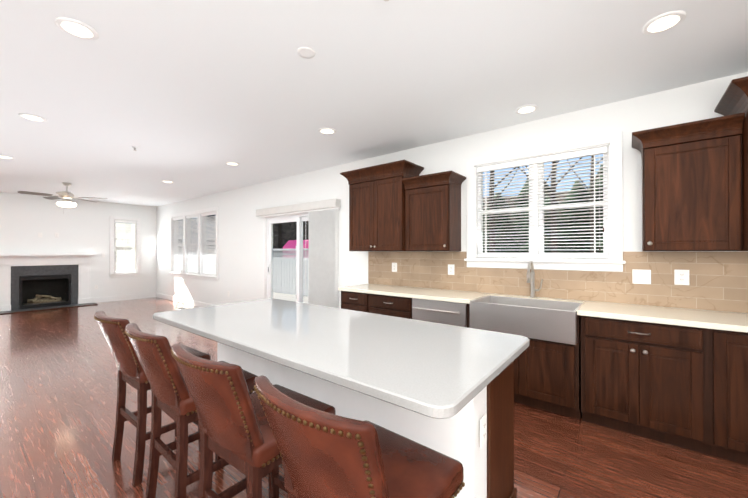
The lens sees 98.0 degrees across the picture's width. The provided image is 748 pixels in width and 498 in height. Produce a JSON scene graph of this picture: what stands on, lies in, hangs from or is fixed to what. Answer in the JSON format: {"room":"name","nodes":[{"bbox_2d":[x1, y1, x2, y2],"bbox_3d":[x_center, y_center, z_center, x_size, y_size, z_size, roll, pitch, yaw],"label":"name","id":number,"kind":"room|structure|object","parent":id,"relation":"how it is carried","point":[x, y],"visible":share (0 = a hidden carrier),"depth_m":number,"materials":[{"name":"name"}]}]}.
{"room":"kitchen","nodes":[
{"label":"kitchen","id":0,"kind":"room"},
{"bbox_2d":[0,192,156,297],"bbox_3d":[-8.725,0.047,7.350,0.160,2.740,6.600,0,0,38],"label":"wall","id":1,"kind":"structure","parent":0,"point":[82,227],"depth_m":8.56,"materials":[{"name":"white paint"}]},
{"bbox_2d":[91,293,155,302],"bbox_3d":[-7.102,1.361,9.261,0.024,0.138,1.528,0,0,38],"label":"baseboard","id":2,"kind":"structure","parent":1,"relation":"attached to","point":[150,295],"depth_m":9.21,"materials":[{"name":"white wood"}]},
{"bbox_2d":[109,216,141,277],"bbox_3d":[-7.128,-0.086,9.307,0.175,1.705,0.760,0,0,38],"label":"window","id":3,"kind":"structure","parent":1,"relation":"in","point":[138,248],"depth_m":9.34,"materials":[{"name":"white wood"}]},
{"bbox_2d":[114,220,135,272],"bbox_3d":[-7.121,-0.095,9.302,0.048,1.486,0.510,0,0,38],"label":"window blinds","id":4,"kind":"object","parent":3,"relation":"attached to","point":[130,258],"visible":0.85,"depth_m":9.29,"materials":[{"name":"white plastic"}]},
{"bbox_2d":[0,297,747,497],"bbox_3d":[-2.819,1.420,2.688,15.200,0.050,6.920,0,0,38],"label":"floor","id":5,"kind":"structure","parent":0,"point":[58,386],"depth_m":2.34,"materials":[{"name":"brown wood"}]},
{"bbox_2d":[0,254,97,314],"bbox_3d":[-8.064,0.759,8.004,0.905,1.322,1.830,0,0,38],"label":"fireplace","id":6,"kind":"object","parent":5,"relation":"on","point":[28,283],"visible":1,"depth_m":8.06,"materials":[{"name":"stone"}]},
{"bbox_2d":[94,311,210,485],"bbox_3d":[-1.479,0.896,2.167,0.468,0.997,0.579,0,0,37],"label":"bar stool","id":7,"kind":"object","parent":5,"relation":"on","point":[130,370],"visible":0.46,"depth_m":1.96,"materials":[{"name":"brown leather"}]},
{"bbox_2d":[125,323,257,497],"bbox_3d":[-1.002,0.894,1.791,0.468,0.997,0.579,0,0,39],"label":"bar stool","id":8,"kind":"object","parent":5,"relation":"on","point":[171,397],"visible":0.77,"depth_m":1.58,"materials":[{"name":"brown leather"}]},
{"bbox_2d":[171,343,335,497],"bbox_3d":[-0.521,0.892,1.412,0.468,0.997,0.579,0,0,37],"label":"bar stool","id":9,"kind":"object","parent":5,"relation":"on","point":[235,429],"visible":0.77,"depth_m":1.21,"materials":[{"name":"brown leather"}]},
{"bbox_2d":[254,375,464,497],"bbox_3d":[-0.044,0.890,1.036,0.468,0.997,0.579,0,0,40],"label":"bar stool","id":10,"kind":"object","parent":5,"relation":"on","point":[325,454],"visible":1,"depth_m":0.84,"materials":[{"name":"brown leather"}]},
{"bbox_2d":[217,346,516,497],"bbox_3d":[-0.275,0.956,2.262,2.254,0.874,0.565,0,0,38],"label":"kitchen island","id":11,"kind":"object","parent":5,"relation":"on","point":[488,469],"depth_m":1.60,"materials":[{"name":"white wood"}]},
{"bbox_2d":[153,298,529,425],"bbox_3d":[-0.411,0.497,2.113,2.420,0.040,1.050,0,0,38],"label":"island countertop","id":12,"kind":"structure","parent":11,"relation":"on","point":[431,370],"depth_m":1.60,"materials":[{"name":"white stone"}]},
{"bbox_2d":[480,413,486,447],"bbox_3d":[0.480,0.789,1.422,0.008,0.120,0.075,0,0,38],"label":"outlet","id":13,"kind":"object","parent":11,"relation":"attached to","point":[483,429],"visible":1,"depth_m":1.41,"materials":[{"name":"white plastic"}]},
{"bbox_2d":[341,291,411,318],"bbox_3d":[0.162,0.965,4.122,1.080,0.873,0.655,0,0,38],"label":"base cabinet","id":14,"kind":"object","parent":5,"relation":"on","point":[396,306],"visible":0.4,"depth_m":3.85,"materials":[{"name":"brown wood"}]},
{"bbox_2d":[412,298,466,326],"bbox_3d":[0.827,0.964,3.588,0.617,0.870,0.670,0,0,38],"label":"dishwasher","id":15,"kind":"object","parent":5,"relation":"on","point":[448,313],"visible":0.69,"depth_m":3.35,"materials":[{"name":"silver metal"}]},
{"bbox_2d":[467,304,581,419],"bbox_3d":[1.447,0.960,3.114,0.934,0.873,0.648,0,0,38],"label":"base cabinet","id":16,"kind":"object","parent":5,"relation":"on","point":[547,375],"visible":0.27,"depth_m":2.73,"materials":[{"name":"brown wood"}]},
{"bbox_2d":[581,316,704,453],"bbox_3d":[2.115,0.958,2.606,0.715,0.872,0.620,0,0,38],"label":"base cabinet","id":17,"kind":"object","parent":5,"relation":"on","point":[685,387],"depth_m":2.35,"materials":[{"name":"brown wood"}]},
{"bbox_2d":[338,284,747,332],"bbox_3d":[1.631,0.501,2.979,4.845,0.040,0.635,0,0,38],"label":"countertop","id":18,"kind":"structure","parent":17,"relation":"on","point":[726,321],"depth_m":2.57,"materials":[{"name":"stone"}]},
{"bbox_2d":[469,295,582,344],"bbox_3d":[1.421,0.623,3.050,0.869,0.264,0.539,0,0,38],"label":"farmhouse sink","id":19,"kind":"object","parent":18,"relation":"in","point":[550,320],"visible":0.9,"depth_m":2.86,"materials":[{"name":"silver metal"}]},
{"bbox_2d":[526,260,542,297],"bbox_3d":[1.598,0.292,3.234,0.128,0.379,0.220,0,0,38],"label":"faucet","id":20,"kind":"object","parent":18,"relation":"on","point":[531,277],"visible":1,"depth_m":3.29,"materials":[{"name":"silver metal"}]},
{"bbox_2d":[705,328,747,464],"bbox_3d":[2.618,0.956,2.210,0.565,0.872,0.620,0,0,38],"label":"base cabinet","id":21,"kind":"object","parent":5,"relation":"on","point":[726,352],"depth_m":2.10,"materials":[{"name":"brown wood"}]},
{"bbox_2d":[0,0,747,206],"bbox_3d":[-2.819,-1.370,2.702,15.200,0.050,6.920,0,0,38],"label":"ceiling","id":22,"kind":"structure","parent":0,"point":[189,98],"depth_m":2.52,"materials":[{"name":"white paint"}]},
{"bbox_2d":[0,155,13,158],"bbox_3d":[-5.300,-1.330,4.658,0.200,0.009,0.200,0,0,38],"label":"recessed light","id":23,"kind":"object","parent":22,"relation":"attached to","point":[5,157],"visible":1,"depth_m":4.67,"materials":[{"name":"white plastic"}]},
{"bbox_2d":[18,113,46,121],"bbox_3d":[-3.451,-1.337,3.289,0.200,0.009,0.200,0,0,38],"label":"recessed light","id":24,"kind":"object","parent":22,"relation":"in","point":[32,117],"visible":1,"depth_m":3.27,"materials":[{"name":"white plastic"}]},
{"bbox_2d":[18,182,106,213],"bbox_3d":[-6.138,-1.023,6.428,1.276,0.610,1.236,0,0,38],"label":"ceiling fan","id":25,"kind":"object","parent":22,"relation":"hanging from","point":[66,196],"visible":1,"depth_m":6.41,"materials":[{"name":"silver metal"}]},
{"bbox_2d":[54,17,98,39],"bbox_3d":[-1.808,-1.343,1.981,0.200,0.009,0.200,0,0,38],"label":"recessed light","id":26,"kind":"object","parent":22,"relation":"in","point":[76,28],"visible":1,"depth_m":1.97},
{"bbox_2d":[226,162,239,165],"bbox_3d":[-2.181,-1.329,5.013,0.200,0.009,0.200,0,0,38],"label":"recessed light","id":27,"kind":"object","parent":22,"relation":"in","point":[232,163],"visible":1,"depth_m":4.99,"materials":[{"name":"white plastic"}]},
{"bbox_2d":[297,47,315,58],"bbox_3d":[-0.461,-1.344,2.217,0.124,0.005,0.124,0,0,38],"label":"smoke detector","id":28,"kind":"object","parent":22,"relation":"attached to","point":[306,52],"visible":1,"depth_m":2.21,"materials":[{"name":"white plastic"}]},
{"bbox_2d":[318,127,335,133],"bbox_3d":[-0.525,-1.335,3.657,0.200,0.009,0.200,0,0,38],"label":"recessed light","id":29,"kind":"object","parent":22,"relation":"in","point":[326,130],"visible":1,"depth_m":3.62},
{"bbox_2d":[515,105,537,113],"bbox_3d":[1.456,-1.338,3.101,0.200,0.009,0.200,0,0,38],"label":"recessed light","id":30,"kind":"object","parent":22,"relation":"in","point":[525,109],"visible":1,"depth_m":3.09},
{"bbox_2d":[641,10,686,34],"bbox_3d":[1.716,-1.343,1.928,0.200,0.009,0.200,0,0,38],"label":"recessed light","id":31,"kind":"object","parent":22,"relation":"in","point":[666,21],"visible":1,"depth_m":1.92,"materials":[{"name":"white plastic"}]},
{"bbox_2d":[156,72,747,313],"bbox_3d":[-0.726,0.037,5.350,15.200,2.740,0.160,0,0,38],"label":"wall","id":32,"kind":"structure","parent":0,"point":[240,248],"depth_m":4.45,"materials":[{"name":"white paint"}]},
{"bbox_2d":[156,293,212,306],"bbox_3d":[-4.414,1.356,8.140,5.634,0.138,0.020,0,0,38],"label":"baseboard","id":33,"kind":"structure","parent":32,"relation":"attached to","point":[186,301],"depth_m":8.64,"materials":[{"name":"white wood"}]},
{"bbox_2d":[169,206,218,280],"bbox_3d":[-4.656,-0.138,8.394,2.800,1.720,0.175,0,0,38],"label":"window","id":34,"kind":"structure","parent":32,"relation":"in","point":[199,275],"depth_m":8.31,"materials":[{"name":"white wood"}]},
{"bbox_2d":[173,212,215,275],"bbox_3d":[-4.662,-0.144,8.386,2.544,1.496,0.048,0,0,38],"label":"window blinds","id":35,"kind":"object","parent":34,"relation":"attached to","point":[176,258],"visible":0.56,"depth_m":8.29,"materials":[{"name":"white plastic"}]},
{"bbox_2d":[263,212,308,302],"bbox_3d":[-1.335,0.357,5.804,2.010,2.105,0.158,0,0,38],"label":"sliding door","id":36,"kind":"structure","parent":32,"relation":"attached to","point":[299,219],"depth_m":6.26,"materials":[{"name":"white plastic"}]},
{"bbox_2d":[256,198,340,307],"bbox_3d":[-1.417,0.282,5.716,2.200,2.145,0.112,0,0,38],"label":"door blinds","id":37,"kind":"object","parent":32,"relation":"attached to","point":[323,253],"visible":0.77,"depth_m":5.24,"materials":[{"name":"white plastic"}]},
{"bbox_2d":[340,160,423,250],"bbox_3d":[0.088,-0.520,4.310,1.050,1.075,0.463,0,0,38],"label":"upper cabinet","id":38,"kind":"object","parent":32,"relation":"attached to","point":[376,207],"visible":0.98,"depth_m":4.14,"materials":[{"name":"brown wood"}]},
{"bbox_2d":[402,170,465,250],"bbox_3d":[0.708,-0.420,3.856,0.645,0.870,0.408,0,0,38],"label":"upper cabinet","id":39,"kind":"object","parent":32,"relation":"attached to","point":[433,212],"visible":0.98,"depth_m":3.74,"materials":[{"name":"brown wood"}]},
{"bbox_2d":[464,131,625,271],"bbox_3d":[1.686,-0.432,3.396,1.490,1.260,0.175,0,0,38],"label":"window","id":40,"kind":"structure","parent":32,"relation":"in","point":[614,262],"depth_m":3.27,"materials":[{"name":"white wood"}]},
{"bbox_2d":[477,146,607,257],"bbox_3d":[1.680,-0.438,3.389,1.230,1.036,0.048,0,0,38],"label":"window blinds","id":41,"kind":"object","parent":40,"relation":"attached to","point":[561,156],"visible":0.98,"depth_m":3.32,"materials":[{"name":"white plastic"}]},
{"bbox_2d":[599,153,603,251],"bbox_3d":[2.112,-0.439,3.016,0.042,0.910,0.012,0,0,38],"label":"cord","id":42,"kind":"object","parent":41,"relation":"hanging from","point":[603,191],"visible":0.96,"depth_m":3.01,"materials":[{"name":"white"}]},
{"bbox_2d":[368,252,747,312],"bbox_3d":[1.825,0.249,3.230,4.850,0.464,0.009,0,0,38],"label":"tile backsplash","id":43,"kind":"structure","parent":32,"relation":"attached to","point":[718,281],"depth_m":2.98,"materials":[{"name":"beige tile"}]},
{"bbox_2d":[392,263,396,271],"bbox_3d":[0.279,0.237,4.437,0.085,0.125,0.008,0,0,38],"label":"outlet","id":44,"kind":"object","parent":43,"relation":"attached to","point":[394,267],"visible":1,"depth_m":4.43,"materials":[{"name":"white plastic"}]},
{"bbox_2d":[448,264,453,274],"bbox_3d":[0.931,0.238,3.923,0.085,0.125,0.008,0,0,38],"label":"outlet","id":45,"kind":"object","parent":43,"relation":"attached to","point":[450,269],"visible":1,"depth_m":3.92,"materials":[{"name":"white plastic"}]},
{"bbox_2d":[632,269,650,283],"bbox_3d":[2.322,0.234,2.820,0.125,0.125,0.018,0,0,38],"label":"light switch","id":46,"kind":"object","parent":43,"relation":"attached to","point":[641,276],"visible":1,"depth_m":2.82,"materials":[{"name":"white plastic"}]},
{"bbox_2d":[674,270,688,284],"bbox_3d":[2.525,0.225,2.666,0.090,0.125,0.008,0,0,38],"label":"outlet","id":47,"kind":"object","parent":43,"relation":"attached to","point":[681,277],"visible":1,"depth_m":2.67,"materials":[{"name":"white plastic"}]},
{"bbox_2d":[632,112,744,250],"bbox_3d":[2.390,-0.458,2.530,0.599,0.935,0.408,0,0,38],"label":"upper cabinet","id":48,"kind":"object","parent":32,"relation":"attached to","point":[691,186],"visible":0.98,"depth_m":2.39,"materials":[{"name":"brown wood"}]},
{"bbox_2d":[714,76,747,250],"bbox_3d":[2.909,-0.551,2.017,1.030,1.115,0.573,0,0,38],"label":"upper cabinet","id":49,"kind":"object","parent":32,"relation":"attached to","point":[733,99],"visible":0.6,"depth_m":2.22,"materials":[{"name":"brown wood"}]},
{"label":"outside","id":50,"kind":"structure","parent":0,"visible":0},
{"bbox_3d":[1.334,1.959,41.814,170.000,0.040,180.000,0,0,38],"label":"ground","id":51,"kind":"structure","parent":50,"visible":0},
{"bbox_2d":[115,215,215,270],"bbox_3d":[-15.474,-3.036,21.725,11.300,9.760,8.400,0,0,38],"label":"house","id":52,"kind":"structure","parent":51,"relation":"on","point":[130,232],"depth_m":18.68,"materials":[{"name":"white"}]},
{"bbox_2d":[206,246,308,296],"bbox_3d":[-3.209,0.831,11.339,12.886,1.930,0.150,0,0,38],"label":"fence","id":53,"kind":"object","parent":51,"relation":"on","point":[284,273],"depth_m":11.12,"materials":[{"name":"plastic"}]},
{"bbox_2d":[278,223,282,257],"bbox_3d":[-5.090,-3.777,17.478,4.847,11.207,5.169,0,0,38],"label":"bare tree","id":54,"kind":"object","parent":51,"relation":"on","point":[280,246],"depth_m":17.51,"materials":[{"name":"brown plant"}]},
{"bbox_2d":[273,292,307,302],"bbox_3d":[-2.369,1.633,8.687,9.200,0.300,2.980,0,0,38],"label":"deck","id":55,"kind":"object","parent":51,"relation":"on","point":[282,296],"depth_m":10.18,"materials":[{"name":"white wood"}]},
{"bbox_2d":[283,240,308,257],"bbox_3d":[-4.452,0.627,19.132,1.800,2.410,1.700,0,0,38],"label":"playhouse","id":56,"kind":"object","parent":51,"relation":"on","point":[290,244],"depth_m":18.76,"materials":[{"name":"plastic"}]},
{"bbox_2d":[273,192,568,257],"bbox_3d":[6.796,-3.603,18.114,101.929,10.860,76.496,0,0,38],"label":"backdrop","id":57,"kind":"object","parent":51,"relation":"on","point":[287,234],"depth_m":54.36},
{"bbox_2d":[489,167,517,257],"bbox_3d":[4.814,-4.396,14.378,5.617,12.415,4.909,0,0,38],"label":"bare tree","id":58,"kind":"object","parent":51,"relation":"on","point":[491,249],"depth_m":13.96,"materials":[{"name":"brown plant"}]},
{"bbox_2d":[483,193,523,257],"bbox_3d":[10.938,-1.633,28.977,5.265,7.022,5.385,0,0,38],"label":"evergreen tree","id":59,"kind":"object","parent":51,"relation":"on","point":[512,248],"depth_m":27.71,"materials":[{"name":"green plant"}]},
{"bbox_2d":[510,178,528,243],"bbox_3d":[15.830,-3.039,32.767,6.435,9.870,6.591,0,0,38],"label":"evergreen tree","id":60,"kind":"object","parent":51,"relation":"on","point":[520,206],"depth_m":32.31,"materials":[{"name":"green plant"}]},
{"bbox_2d":[514,180,550,252],"bbox_3d":[15.151,-2.342,29.479,5.850,8.446,5.989,0,0,38],"label":"evergreen tree","id":61,"kind":"object","parent":51,"relation":"on","point":[521,241],"depth_m":29.08,"materials":[{"name":"green plant"}]},
{"bbox_2d":[517,157,581,252],"bbox_3d":[7.452,-4.251,13.310,4.753,12.114,5.962,0,0,38],"label":"bare tree","id":62,"kind":"object","parent":51,"relation":"on","point":[554,235],"depth_m":13.38,"materials":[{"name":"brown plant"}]},
{"bbox_2d":[519,195,579,258],"bbox_3d":[13.234,-1.178,24.618,4.485,6.072,4.582,0,0,38],"label":"evergreen tree","id":63,"kind":"object","parent":51,"relation":"on","point":[525,246],"depth_m":23.63,"materials":[{"name":"green plant"}]},
{"bbox_2d":[557,181,602,258],"bbox_3d":[16.269,-1.884,26.049,5.460,7.497,5.586,0,0,38],"label":"evergreen tree","id":64,"kind":"object","parent":51,"relation":"on","point":[581,231],"depth_m":24.99,"materials":[{"name":"green plant"}]},
{"bbox_2d":[567,156,602,252],"bbox_3d":[10.808,-5.605,16.210,6.706,14.849,6.583,0,0,38],"label":"bare tree","id":65,"kind":"object","parent":51,"relation":"on","point":[591,234],"depth_m":16.31,"materials":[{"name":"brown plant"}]},
{"bbox_2d":[583,213,602,258],"bbox_3d":[17.387,-1.425,22.619,4.875,6.547,4.984,0,0,38],"label":"evergreen tree","id":66,"kind":"object","parent":51,"relation":"on","point":[599,244],"depth_m":22.72,"materials":[{"name":"green plant"}]},
{"bbox_2d":[587,165,602,234],"bbox_3d":[19.923,-2.823,28.266,6.240,9.396,6.390,0,0,38],"label":"evergreen tree","id":67,"kind":"object","parent":51,"relation":"on","point":[598,196],"depth_m":27.56,"materials":[{"name":"green plant"}]}
]}

